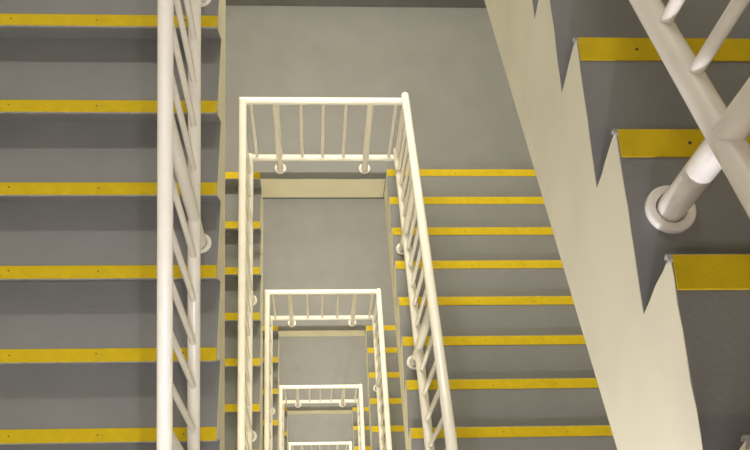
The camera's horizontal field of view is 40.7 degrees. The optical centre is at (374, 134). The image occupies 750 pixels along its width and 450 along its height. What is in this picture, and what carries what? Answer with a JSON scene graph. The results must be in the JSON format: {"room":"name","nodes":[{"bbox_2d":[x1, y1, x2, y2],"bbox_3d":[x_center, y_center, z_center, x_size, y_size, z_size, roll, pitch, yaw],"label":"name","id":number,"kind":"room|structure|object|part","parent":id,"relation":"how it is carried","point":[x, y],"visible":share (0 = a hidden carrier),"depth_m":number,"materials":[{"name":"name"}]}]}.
{"room":"stairwell","nodes":[
{"label":"stairwell","id":0,"kind":"room"},
{"bbox_3d":[-1.013,8.086,18.709,4.080,0.200,6.850,0,62,-3],"label":"floor","id":1,"kind":"structure","parent":0,"visible":0},
{"bbox_3d":[-2.124,7.604,17.798,1.349,2.092,3.368,0,62,-3],"label":"flight","id":2,"kind":"object","parent":1,"relation":"on","visible":0},
{"bbox_2d":[287,414,352,449],"bbox_3d":[-0.973,5.038,18.151,3.672,0.200,1.569,0,62,-3],"label":"stair landing","id":3,"kind":"structure","parent":2,"relation":"attached to","point":[301,427],"depth_m":17.94,"materials":[{"name":"grey paint"}]},
{"bbox_2d":[288,442,348,449],"bbox_3d":[-0.952,5.363,17.275,1.034,1.051,0.087,0,62,-3],"label":"guard","id":4,"kind":"object","parent":3,"relation":"on","point":[337,444],"visible":1,"depth_m":16.82,"materials":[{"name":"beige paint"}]},
{"bbox_3d":[-0.932,5.130,16.832,1.022,0.051,0.051,0,62,-3],"label":"rail","id":5,"kind":"part","parent":4,"relation":"part of","materials":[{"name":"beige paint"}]},
{"bbox_3d":[-0.526,-0.027,10.453,3.680,21.996,0.200,0,62,-3],"label":"wall","id":6,"kind":"structure","parent":0,"visible":0},
{"bbox_2d":[263,197,383,198],"bbox_3d":[-0.593,0.702,11.607,3.680,0.120,0.012,0,62,-3],"label":"baseboard","id":7,"kind":"structure","parent":6,"relation":"attached to","point":[263,197],"depth_m":11.64,"materials":[{"name":"grey paint"}]},
{"bbox_2d":[226,0,485,7],"bbox_3d":[-0.398,-1.083,8.223,3.680,0.120,0.012,0,62,-3],"label":"baseboard","id":8,"kind":"structure","parent":6,"relation":"attached to","point":[341,3],"depth_m":8.24,"materials":[{"name":"grey paint"}]},
{"bbox_3d":[-2.385,2.910,8.797,0.200,21.996,6.850,0,62,-3],"label":"wall","id":9,"kind":"structure","parent":0,"visible":0},
{"bbox_2d":[0,0,225,449],"bbox_3d":[-1.337,0.475,4.286,1.365,2.142,3.366,0,62,-3],"label":"flight","id":10,"kind":"object","parent":9,"relation":"attached to","point":[78,78],"visible":0.92,"depth_m":4.19,"materials":[{"name":"grey paint"}]},
{"bbox_2d":[156,0,211,449],"bbox_3d":[-0.687,-0.004,3.594,0.087,2.862,3.733,0,62,-3],"label":"stair railing","id":11,"kind":"object","parent":10,"relation":"on","point":[170,154],"visible":1,"depth_m":3.49,"materials":[{"name":"white metal"}]},
{"bbox_3d":[-0.665,-0.197,3.213,0.051,2.007,3.720,0,62,-3],"label":"handrail","id":12,"kind":"part","parent":11,"relation":"part of","materials":[{"name":"white metal"}]},
{"bbox_3d":[-0.698,1.211,3.721,0.048,1.122,0.048,0,62,-3],"label":"post","id":13,"kind":"part","parent":11,"relation":"part of","materials":[{"name":"white metal"}]},
{"bbox_3d":[-0.695,0.192,3.717,0.048,1.122,0.048,0,62,-3],"label":"post","id":14,"kind":"part","parent":11,"relation":"part of","materials":[{"name":"white metal"}]},
{"bbox_3d":[-0.709,0.194,3.970,0.050,2.009,3.732,0,62,-3],"label":"rail","id":15,"kind":"part","parent":11,"relation":"part of","materials":[{"name":"white metal"}]},
{"bbox_2d":[225,172,262,449],"bbox_3d":[-1.541,2.285,7.692,1.349,2.204,3.390,0,62,-3],"label":"flight","id":16,"kind":"object","parent":9,"relation":"attached to","point":[231,178],"visible":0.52,"depth_m":7.59,"materials":[{"name":"grey paint"}]},
{"bbox_2d":[237,97,256,449],"bbox_3d":[-0.893,1.896,6.963,0.087,2.588,3.515,0,62,-3],"label":"stair railing","id":17,"kind":"object","parent":16,"relation":"on","point":[247,299],"visible":1,"depth_m":6.62,"materials":[{"name":"white metal"}]},
{"bbox_3d":[-0.872,1.710,6.610,0.051,1.789,3.515,0,62,-3],"label":"handrail","id":18,"kind":"part","parent":17,"relation":"part of","materials":[{"name":"white metal"}]},
{"bbox_3d":[-0.914,2.088,7.327,0.050,1.763,3.514,0,62,-3],"label":"rail","id":19,"kind":"part","parent":17,"relation":"part of","materials":[{"name":"white metal"}]},
{"bbox_3d":[-0.900,2.004,7.099,0.048,1.098,0.048,0,62,-3],"label":"post","id":20,"kind":"part","parent":17,"relation":"part of","materials":[{"name":"white metal"}]},
{"bbox_3d":[-0.898,0.991,7.107,0.048,1.070,0.048,0,62,-3],"label":"post","id":21,"kind":"part","parent":17,"relation":"part of","materials":[{"name":"white metal"}]},
{"bbox_2d":[225,5,533,196],"bbox_3d":[-0.391,-0.287,8.056,3.672,0.325,1.569,0,62,-3],"label":"stair landing","id":22,"kind":"structure","parent":16,"relation":"attached to","point":[448,61],"depth_m":7.93,"materials":[{"name":"grey paint"}]},
{"bbox_2d":[240,97,401,173],"bbox_3d":[-0.376,0.009,7.123,1.089,1.051,0.087,0,62,-3],"label":"guard","id":23,"kind":"object","parent":22,"relation":"on","point":[280,168],"visible":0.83,"depth_m":6.99,"materials":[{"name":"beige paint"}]},
{"bbox_3d":[-0.682,0.016,7.120,0.048,1.020,0.048,0,62,-3],"label":"post","id":24,"kind":"part","parent":23,"relation":"part of","materials":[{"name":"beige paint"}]},
{"bbox_3d":[-0.357,-0.224,6.681,1.077,0.051,0.051,0,62,-3],"label":"rail","id":25,"kind":"part","parent":23,"relation":"part of","materials":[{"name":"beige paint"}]},
{"bbox_3d":[-0.393,0.167,7.423,1.088,0.050,0.050,0,62,-3],"label":"rail","id":26,"kind":"part","parent":23,"relation":"part of","materials":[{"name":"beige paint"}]},
{"bbox_3d":[-0.053,0.018,7.155,0.048,1.020,0.048,0,62,-3],"label":"post","id":27,"kind":"part","parent":23,"relation":"part of","materials":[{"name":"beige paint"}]},
{"bbox_2d":[263,326,278,449],"bbox_3d":[-1.734,4.041,11.053,1.351,2.137,3.358,0,62,-3],"label":"flight","id":28,"kind":"object","parent":9,"relation":"attached to","point":[275,328],"visible":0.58,"depth_m":10.99,"materials":[{"name":"grey paint"}]},
{"bbox_2d":[264,291,274,449],"bbox_3d":[-1.094,3.702,10.386,0.087,2.678,3.515,0,62,-3],"label":"stair railing","id":29,"kind":"object","parent":28,"relation":"on","point":[269,411],"visible":1,"depth_m":10.01,"materials":[{"name":"white metal"}]},
{"bbox_3d":[-1.072,3.502,10.006,0.051,1.819,3.515,0,62,-3],"label":"handrail","id":30,"kind":"part","parent":29,"relation":"part of","materials":[{"name":"white metal"}]},
{"bbox_3d":[-1.098,2.745,10.501,0.048,1.079,0.048,0,62,-3],"label":"post","id":31,"kind":"part","parent":29,"relation":"part of","materials":[{"name":"white metal"}]},
{"bbox_3d":[-1.115,3.897,10.755,0.050,1.843,3.514,0,62,-3],"label":"rail","id":32,"kind":"part","parent":29,"relation":"part of","materials":[{"name":"white metal"}]},
{"bbox_2d":[263,199,394,336],"bbox_3d":[-0.583,1.469,11.384,3.672,0.200,1.569,0,62,-3],"label":"stair landing","id":33,"kind":"structure","parent":28,"relation":"attached to","point":[308,243],"depth_m":11.32,"materials":[{"name":"grey paint"}]},
{"bbox_2d":[265,289,375,326],"bbox_3d":[-0.556,1.794,10.508,1.128,1.051,0.087,0,62,-3],"label":"guard","id":34,"kind":"object","parent":33,"relation":"on","point":[352,318],"visible":0.9,"depth_m":10.38,"materials":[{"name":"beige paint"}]},
{"bbox_3d":[-0.873,1.800,10.504,0.048,1.020,0.048,0,62,-3],"label":"post","id":35,"kind":"part","parent":34,"relation":"part of","materials":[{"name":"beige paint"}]},
{"bbox_3d":[-0.536,1.561,10.066,1.116,0.051,0.051,0,62,-3],"label":"rail","id":36,"kind":"part","parent":34,"relation":"part of","materials":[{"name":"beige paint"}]},
{"bbox_3d":[-0.573,1.952,10.807,1.127,0.050,0.050,0,62,-3],"label":"rail","id":37,"kind":"part","parent":34,"relation":"part of","materials":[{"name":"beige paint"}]},
{"bbox_3d":[-0.221,1.802,10.540,0.048,1.020,0.048,0,62,-3],"label":"post","id":38,"kind":"part","parent":34,"relation":"part of","materials":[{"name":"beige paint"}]},
{"bbox_2d":[284,407,287,449],"bbox_3d":[-1.929,5.819,14.415,1.349,2.092,3.368,0,62,-3],"label":"flight","id":39,"kind":"object","parent":9,"relation":"attached to","point":[285,408],"visible":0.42,"depth_m":14.38,"materials":[{"name":"grey paint"}]},
{"bbox_2d":[279,386,283,449],"bbox_3d":[-1.275,5.487,13.771,0.087,2.678,3.515,0,62,-3],"label":"stair railing","id":40,"kind":"object","parent":39,"relation":"on","point":[281,401],"visible":0.99,"depth_m":13.39,"materials":[{"name":"white metal"}]},
{"bbox_3d":[-1.297,5.681,14.139,0.050,1.843,3.514,0,62,-3],"label":"rail","id":41,"kind":"part","parent":40,"relation":"part of","materials":[{"name":"white metal"}]},
{"bbox_2d":[279,336,368,413],"bbox_3d":[-0.778,3.253,14.768,3.672,0.200,1.569,0,62,-3],"label":"stair landing","id":42,"kind":"structure","parent":39,"relation":"attached to","point":[305,360],"depth_m":14.59,"materials":[{"name":"grey paint"}]},
{"bbox_2d":[279,384,358,407],"bbox_3d":[-0.759,3.579,13.891,1.084,1.051,0.087,0,62,-3],"label":"guard","id":43,"kind":"object","parent":42,"relation":"on","point":[342,401],"visible":0.88,"depth_m":13.77,"materials":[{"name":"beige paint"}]},
{"bbox_3d":[-1.063,3.585,13.888,0.048,1.020,0.048,0,62,-3],"label":"post","id":44,"kind":"part","parent":43,"relation":"part of","materials":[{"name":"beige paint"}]},
{"bbox_3d":[-0.740,3.346,13.449,1.072,0.051,0.051,0,62,-3],"label":"rail","id":45,"kind":"part","parent":43,"relation":"part of","materials":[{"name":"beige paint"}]},
{"bbox_3d":[-0.776,3.736,14.190,1.082,0.050,0.050,0,62,-3],"label":"rail","id":46,"kind":"part","parent":43,"relation":"part of","materials":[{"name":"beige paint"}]},
{"bbox_3d":[-0.438,3.587,13.923,0.048,1.020,0.048,0,62,-3],"label":"post","id":47,"kind":"part","parent":43,"relation":"part of","materials":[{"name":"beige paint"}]},
{"bbox_3d":[1.489,2.921,9.014,0.200,21.996,6.850,0,62,-3],"label":"wall","id":48,"kind":"structure","parent":0,"visible":0},
{"bbox_2d":[352,407,370,449],"bbox_3d":[0.462,4.957,12.796,1.406,2.017,3.358,0,62,-3],"label":"flight","id":49,"kind":"object","parent":48,"relation":"attached to","point":[366,409],"visible":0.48,"depth_m":13.91,"materials":[{"name":"grey paint"}]},
{"bbox_2d":[357,384,364,449],"bbox_3d":[-0.123,4.616,12.169,0.087,2.701,3.510,0,62,-3],"label":"stair railing","id":50,"kind":"object","parent":49,"relation":"on","point":[360,408],"visible":1,"depth_m":13.21,"materials":[{"name":"white metal"}]},
{"bbox_3d":[-0.143,4.798,12.513,0.050,1.921,3.509,0,62,-3],"label":"rail","id":51,"kind":"part","parent":50,"relation":"part of","materials":[{"name":"white metal"}]},
{"bbox_2d":[365,325,405,449],"bbox_3d":[0.668,3.177,9.422,1.383,2.037,3.358,0,62,-3],"label":"flight","id":52,"kind":"object","parent":48,"relation":"attached to","point":[393,377],"visible":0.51,"depth_m":10.19,"materials":[{"name":"grey paint"},{"name":"cream paint"},{"name":"yellow plastic"}]},
{"bbox_2d":[372,288,391,449],"bbox_3d":[0.100,2.857,8.835,0.087,2.691,3.510,0,62,-3],"label":"stair railing","id":53,"kind":"object","parent":52,"relation":"on","point":[377,320],"visible":1,"depth_m":9.56,"materials":[{"name":"white metal"}]},
{"bbox_3d":[0.050,2.317,9.746,0.048,1.014,0.048,0,62,-3],"label":"post","id":54,"kind":"part","parent":53,"relation":"part of","materials":[{"name":"white metal"}]},
{"bbox_3d":[0.080,3.044,9.189,0.050,1.891,3.509,0,62,-3],"label":"rail","id":55,"kind":"part","parent":53,"relation":"part of","materials":[{"name":"white metal"}]},
{"bbox_2d":[384,169,616,449],"bbox_3d":[0.855,1.406,6.064,1.398,2.098,3.358,0,62,-3],"label":"flight","id":56,"kind":"object","parent":48,"relation":"attached to","point":[521,375],"visible":0.66,"depth_m":6.27,"materials":[{"name":"grey paint"}]},
{"bbox_2d":[393,92,457,449],"bbox_3d":[0.265,1.021,5.353,0.087,2.731,3.510,0,62,-3],"label":"stair railing","id":57,"kind":"object","parent":56,"relation":"on","point":[411,208],"visible":1,"depth_m":5.55,"materials":[{"name":"white metal"}]},
{"bbox_3d":[0.177,-0.067,6.986,0.026,0.800,0.026,0,62,-3],"label":"post","id":58,"kind":"part","parent":57,"relation":"part of","materials":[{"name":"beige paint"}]},
{"bbox_3d":[0.212,0.518,6.333,0.048,1.075,0.048,0,62,-3],"label":"post","id":59,"kind":"part","parent":57,"relation":"part of","materials":[{"name":"white metal"}]},
{"bbox_3d":[0.246,1.201,5.693,0.050,1.961,3.509,0,62,-3],"label":"rail","id":60,"kind":"part","parent":57,"relation":"part of","materials":[{"name":"white metal"}]},
{"bbox_3d":[0.258,1.089,5.487,0.048,1.086,0.048,0,62,-3],"label":"post","id":61,"kind":"part","parent":57,"relation":"part of","materials":[{"name":"white metal"}]},
{"bbox_2d":[484,0,749,449],"bbox_3d":[1.060,-0.342,2.751,1.370,2.254,3.358,0,62,-3],"label":"flight","id":62,"kind":"object","parent":48,"relation":"attached to","point":[664,318],"visible":1,"depth_m":1.84,"materials":[{"name":"grey paint"}]},
{"bbox_2d":[629,0,749,233],"bbox_3d":[0.497,-0.764,1.969,0.087,2.727,3.510,0,62,-3],"label":"stair railing","id":63,"kind":"object","parent":62,"relation":"on","point":[725,147],"visible":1,"depth_m":1.58,"materials":[{"name":"white metal"}]},
{"bbox_3d":[0.535,-0.127,1.255,0.048,1.106,0.048,0,62,-3],"label":"post","id":64,"kind":"part","parent":63,"relation":"part of","materials":[{"name":"white metal"}]}
]}

